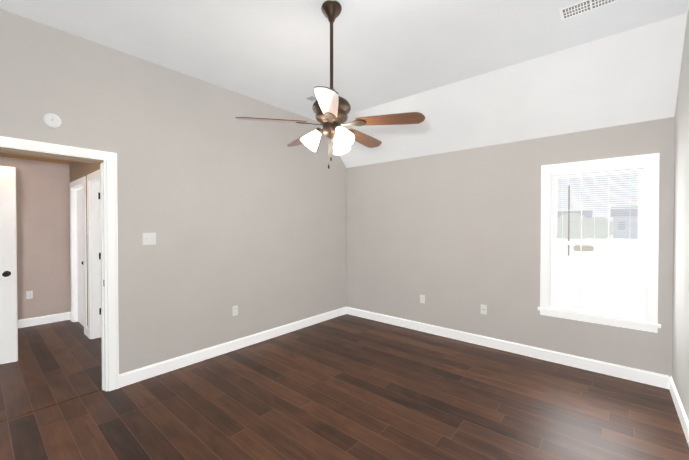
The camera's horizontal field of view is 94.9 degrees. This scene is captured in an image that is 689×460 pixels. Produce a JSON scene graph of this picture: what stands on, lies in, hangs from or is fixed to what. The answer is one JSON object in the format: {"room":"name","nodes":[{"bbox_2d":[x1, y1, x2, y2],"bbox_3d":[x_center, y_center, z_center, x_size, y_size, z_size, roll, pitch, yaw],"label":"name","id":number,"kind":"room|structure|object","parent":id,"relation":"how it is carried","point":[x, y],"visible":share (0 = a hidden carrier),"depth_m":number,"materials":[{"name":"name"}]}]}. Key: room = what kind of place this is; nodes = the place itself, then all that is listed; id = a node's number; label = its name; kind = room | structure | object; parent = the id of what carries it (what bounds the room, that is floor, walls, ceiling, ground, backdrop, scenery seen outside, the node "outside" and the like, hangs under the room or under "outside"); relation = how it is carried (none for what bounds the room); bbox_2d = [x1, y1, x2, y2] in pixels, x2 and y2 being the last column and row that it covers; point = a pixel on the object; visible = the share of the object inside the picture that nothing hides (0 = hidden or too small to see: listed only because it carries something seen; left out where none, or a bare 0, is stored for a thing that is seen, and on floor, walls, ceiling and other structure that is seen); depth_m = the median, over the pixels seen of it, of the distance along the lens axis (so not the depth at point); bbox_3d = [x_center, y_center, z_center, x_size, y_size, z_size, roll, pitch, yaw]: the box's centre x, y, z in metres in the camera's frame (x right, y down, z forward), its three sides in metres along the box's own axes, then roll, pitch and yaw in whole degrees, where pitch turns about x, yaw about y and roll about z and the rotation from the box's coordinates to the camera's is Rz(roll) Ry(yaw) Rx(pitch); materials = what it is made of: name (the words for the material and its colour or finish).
{"room":"empty bedroom","nodes":[
{"label":"empty bedroom","id":0,"kind":"room"},
{"bbox_2d":[0,156,70,319],"bbox_3d":[-4.554,0.140,4.797,0.120,2.540,2.720,1,1,40],"label":"wall","id":1,"kind":"structure","parent":0,"point":[43,223],"depth_m":4.74,"materials":[{"name":"paint"}]},
{"bbox_2d":[26,291,32,298],"bbox_3d":[-4.615,0.950,4.635,0.009,0.115,0.070,1,1,40],"label":"outlet","id":2,"kind":"object","parent":1,"relation":"attached to","point":[29,294],"visible":1,"depth_m":4.63,"materials":[{"name":"white plastic"}]},
{"bbox_2d":[18,312,70,327],"bbox_3d":[-4.800,1.355,4.415,0.018,0.118,1.500,1,1,40],"label":"baseboard","id":3,"kind":"structure","parent":1,"relation":"attached to","point":[28,322],"depth_m":4.75,"materials":[{"name":"white wood"}]},
{"bbox_2d":[0,152,73,163],"bbox_3d":[-3.335,-1.069,3.824,2.980,0.100,2.600,1,1,40],"label":"ceiling","id":4,"kind":"structure","parent":0,"point":[34,158],"depth_m":4.54,"materials":[{"name":"paint"}]},
{"bbox_2d":[69,161,99,333],"bbox_3d":[-3.147,0.148,4.058,2.980,2.540,0.120,1,1,40],"label":"wall","id":5,"kind":"structure","parent":0,"point":[77,170],"depth_m":4.29,"materials":[{"name":"paint"}]},
{"bbox_2d":[77,188,83,325],"bbox_3d":[-3.808,0.399,4.627,0.760,2.015,0.171,1,1,40],"label":"hall door","id":6,"kind":"structure","parent":5,"relation":"in","point":[80,279],"depth_m":4.70,"materials":[{"name":"white wood"}]},
{"bbox_2d":[70,169,100,338],"bbox_3d":[-3.385,0.348,4.251,2.110,2.135,0.138,1,1,40],"label":"door frame","id":7,"kind":"structure","parent":5,"relation":"attached to","point":[93,253],"depth_m":4.15,"materials":[{"name":"white wood"}]},
{"bbox_2d":[0,9,345,373],"bbox_3d":[-1.549,-0.176,3.540,0.120,3.200,5.010,1,1,40],"label":"wall","id":8,"kind":"structure","parent":0,"point":[225,205],"depth_m":3.34,"materials":[{"name":"paint"}]},
{"bbox_2d":[42,113,60,127],"bbox_3d":[-2.320,-0.872,2.511,0.030,0.112,0.112,1,1,40],"label":"smoke detector","id":9,"kind":"object","parent":8,"relation":"attached to","point":[52,120],"visible":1,"depth_m":2.50,"materials":[{"name":"white plastic"}]},
{"bbox_2d":[0,136,118,390],"bbox_3d":[-2.413,0.375,2.532,0.168,2.120,0.965,1,1,40],"label":"door frame","id":10,"kind":"structure","parent":8,"relation":"attached to","point":[106,161],"depth_m":2.80,"materials":[{"name":"white wood"}]},
{"bbox_2d":[142,233,155,244],"bbox_3d":[-1.878,0.084,3.048,0.021,0.116,0.116,1,1,40],"label":"switch plate","id":11,"kind":"object","parent":8,"relation":"attached to","point":[148,238],"visible":1,"depth_m":3.05,"materials":[{"name":"white plastic"}]},
{"bbox_2d":[119,307,346,387],"bbox_3d":[-1.019,1.359,4.073,0.018,0.118,3.175,1,1,40],"label":"baseboard","id":12,"kind":"structure","parent":8,"relation":"attached to","point":[143,373],"depth_m":3.56,"materials":[{"name":"white wood"}]},
{"bbox_2d":[232,305,237,315],"bbox_3d":[-1.296,0.957,3.750,0.009,0.115,0.070,1,1,40],"label":"electrical outlet","id":13,"kind":"object","parent":8,"relation":"attached to","point":[234,310],"visible":1,"depth_m":3.74,"materials":[{"name":"white plastic"}]},
{"bbox_2d":[0,314,688,459],"bbox_3d":[-1.229,1.474,3.285,7.160,0.106,5.010,1,1,40],"label":"floor","id":14,"kind":"structure","parent":0,"point":[347,387],"depth_m":2.58,"materials":[{"name":"brown wood"}]},
{"bbox_2d":[0,166,17,363],"bbox_3d":[-3.830,0.375,3.175,0.244,2.095,0.750,1,1,40],"label":"hall door","id":15,"kind":"structure","parent":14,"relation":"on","point":[8,301],"depth_m":3.37,"materials":[{"name":"white wood"}]},
{"bbox_2d":[0,0,688,120],"bbox_3d":[-0.251,-1.685,2.009,3.820,0.150,4.150,1,1,40],"label":"ceiling","id":16,"kind":"structure","parent":0,"point":[276,53],"depth_m":2.63,"materials":[{"name":"paint"}]},
{"bbox_2d":[301,94,316,102],"bbox_3d":[-0.399,-1.627,3.917,0.200,0.008,0.200,1,1,40],"label":"ceiling vent","id":17,"kind":"object","parent":16,"relation":"in","point":[311,98],"visible":0.88,"depth_m":3.90,"materials":[{"name":"paint"}]},
{"bbox_2d":[236,0,424,168],"bbox_3d":[-0.074,-1.030,2.338,1.260,1.167,1.227,1,1,40],"label":"ceiling fan","id":18,"kind":"object","parent":16,"relation":"hanging from","point":[331,108],"visible":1,"depth_m":2.22,"materials":[{"name":"brown wood"}]},
{"bbox_2d":[559,0,618,19],"bbox_3d":[1.755,-1.607,2.252,0.360,0.010,0.155,1,1,40],"label":"ceiling vent","id":19,"kind":"object","parent":16,"relation":"in","point":[577,8],"visible":1,"depth_m":2.28,"materials":[{"name":"white plastic"}]},
{"bbox_2d":[330,13,686,167],"bbox_3d":[1.313,-1.360,3.848,3.820,0.680,0.671,1,1,40],"label":"ceiling","id":20,"kind":"structure","parent":0,"point":[628,77],"depth_m":3.18,"materials":[{"name":"paint"}]},
{"bbox_2d":[346,117,674,376],"bbox_3d":[1.575,-0.182,4.076,3.940,3.200,0.140,1,1,40],"label":"wall","id":21,"kind":"structure","parent":0,"point":[454,237],"depth_m":3.86,"materials":[{"name":"paint"}]},
{"bbox_2d":[420,295,424,303],"bbox_3d":[1.086,0.962,4.408,0.070,0.115,0.009,1,1,40],"label":"electrical outlet","id":22,"kind":"object","parent":21,"relation":"attached to","point":[422,298],"visible":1,"depth_m":4.41,"materials":[{"name":"white plastic"}]},
{"bbox_2d":[481,304,486,314],"bbox_3d":[1.704,0.975,3.878,0.070,0.115,0.014,1,1,40],"label":"electrical outlet","id":23,"kind":"object","parent":21,"relation":"attached to","point":[483,309],"visible":1,"depth_m":3.87,"materials":[{"name":"white plastic"}]},
{"bbox_2d":[347,307,666,388],"bbox_3d":[1.464,1.359,4.086,3.780,0.118,0.016,1,1,40],"label":"baseboard","id":24,"kind":"structure","parent":21,"relation":"attached to","point":[597,366],"depth_m":3.55,"materials":[{"name":"white wood"}]},
{"bbox_2d":[538,153,660,332],"bbox_3d":[2.541,0.116,3.215,0.960,1.638,0.173,1,1,40],"label":"window","id":25,"kind":"structure","parent":21,"relation":"in","point":[648,279],"depth_m":3.10,"materials":[{"name":"white wood"}]},
{"bbox_2d":[551,164,644,320],"bbox_3d":[2.532,0.118,3.205,0.734,1.466,0.046,1,1,40],"label":"window blinds","id":26,"kind":"object","parent":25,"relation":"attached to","point":[622,168],"visible":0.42,"depth_m":3.19,"materials":[{"name":"white plastic"}]},
{"bbox_2d":[568,186,569,255],"bbox_3d":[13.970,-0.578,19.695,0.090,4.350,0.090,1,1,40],"label":"blind wand","id":27,"kind":"object","parent":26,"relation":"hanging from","point":[568,220],"depth_m":19.67,"materials":[{"name":"grey plastic"}]},
{"bbox_2d":[672,10,688,419],"bbox_3d":[1.404,-0.148,0.931,0.120,3.200,4.870,1,1,40],"label":"wall","id":28,"kind":"structure","parent":0,"point":[680,343],"depth_m":2.47,"materials":[{"name":"paint"}]},
{"bbox_2d":[667,375,688,445],"bbox_3d":[1.390,1.392,1.038,0.018,0.118,4.750,1,1,40],"label":"baseboard","id":29,"kind":"structure","parent":28,"relation":"attached to","point":[682,415],"depth_m":2.43,"materials":[{"name":"white wood"}]},
{"label":"outside","id":30,"kind":"structure","parent":0,"visible":0},
{"bbox_2d":[557,214,614,250],"bbox_3d":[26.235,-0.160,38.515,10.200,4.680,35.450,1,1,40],"label":"bush","id":31,"kind":"object","parent":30,"point":[587,232],"depth_m":46.61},
{"bbox_2d":[556,235,637,311],"bbox_3d":[37.026,1.448,33.310,140.000,0.001,89.400,1,1,40],"label":"lawn","id":32,"kind":"structure","parent":30,"point":[596,265],"depth_m":11.25,"materials":[{"name":"white"}]},
{"bbox_2d":[557,210,592,218],"bbox_3d":[45.003,-1.350,62.682,6.600,4.950,6.300,1,1,40],"label":"house","id":33,"kind":"structure","parent":32,"relation":"on","point":[588,213],"depth_m":60.74,"materials":[{"name":"white"}]},
{"bbox_2d":[611,206,638,238],"bbox_3d":[44.909,-1.206,49.623,4.800,4.950,6.300,1,1,40],"label":"house","id":34,"kind":"structure","parent":32,"relation":"on","point":[617,229],"depth_m":48.04,"materials":[{"name":"white"}]},
{"bbox_2d":[557,173,638,220],"bbox_3d":[66.021,-16.274,67.138,140.000,46.000,0.001,1,1,40],"label":"sky","id":35,"kind":"structure","parent":30,"point":[575,201],"depth_m":73.10,"materials":[{"name":"white"}]}
]}

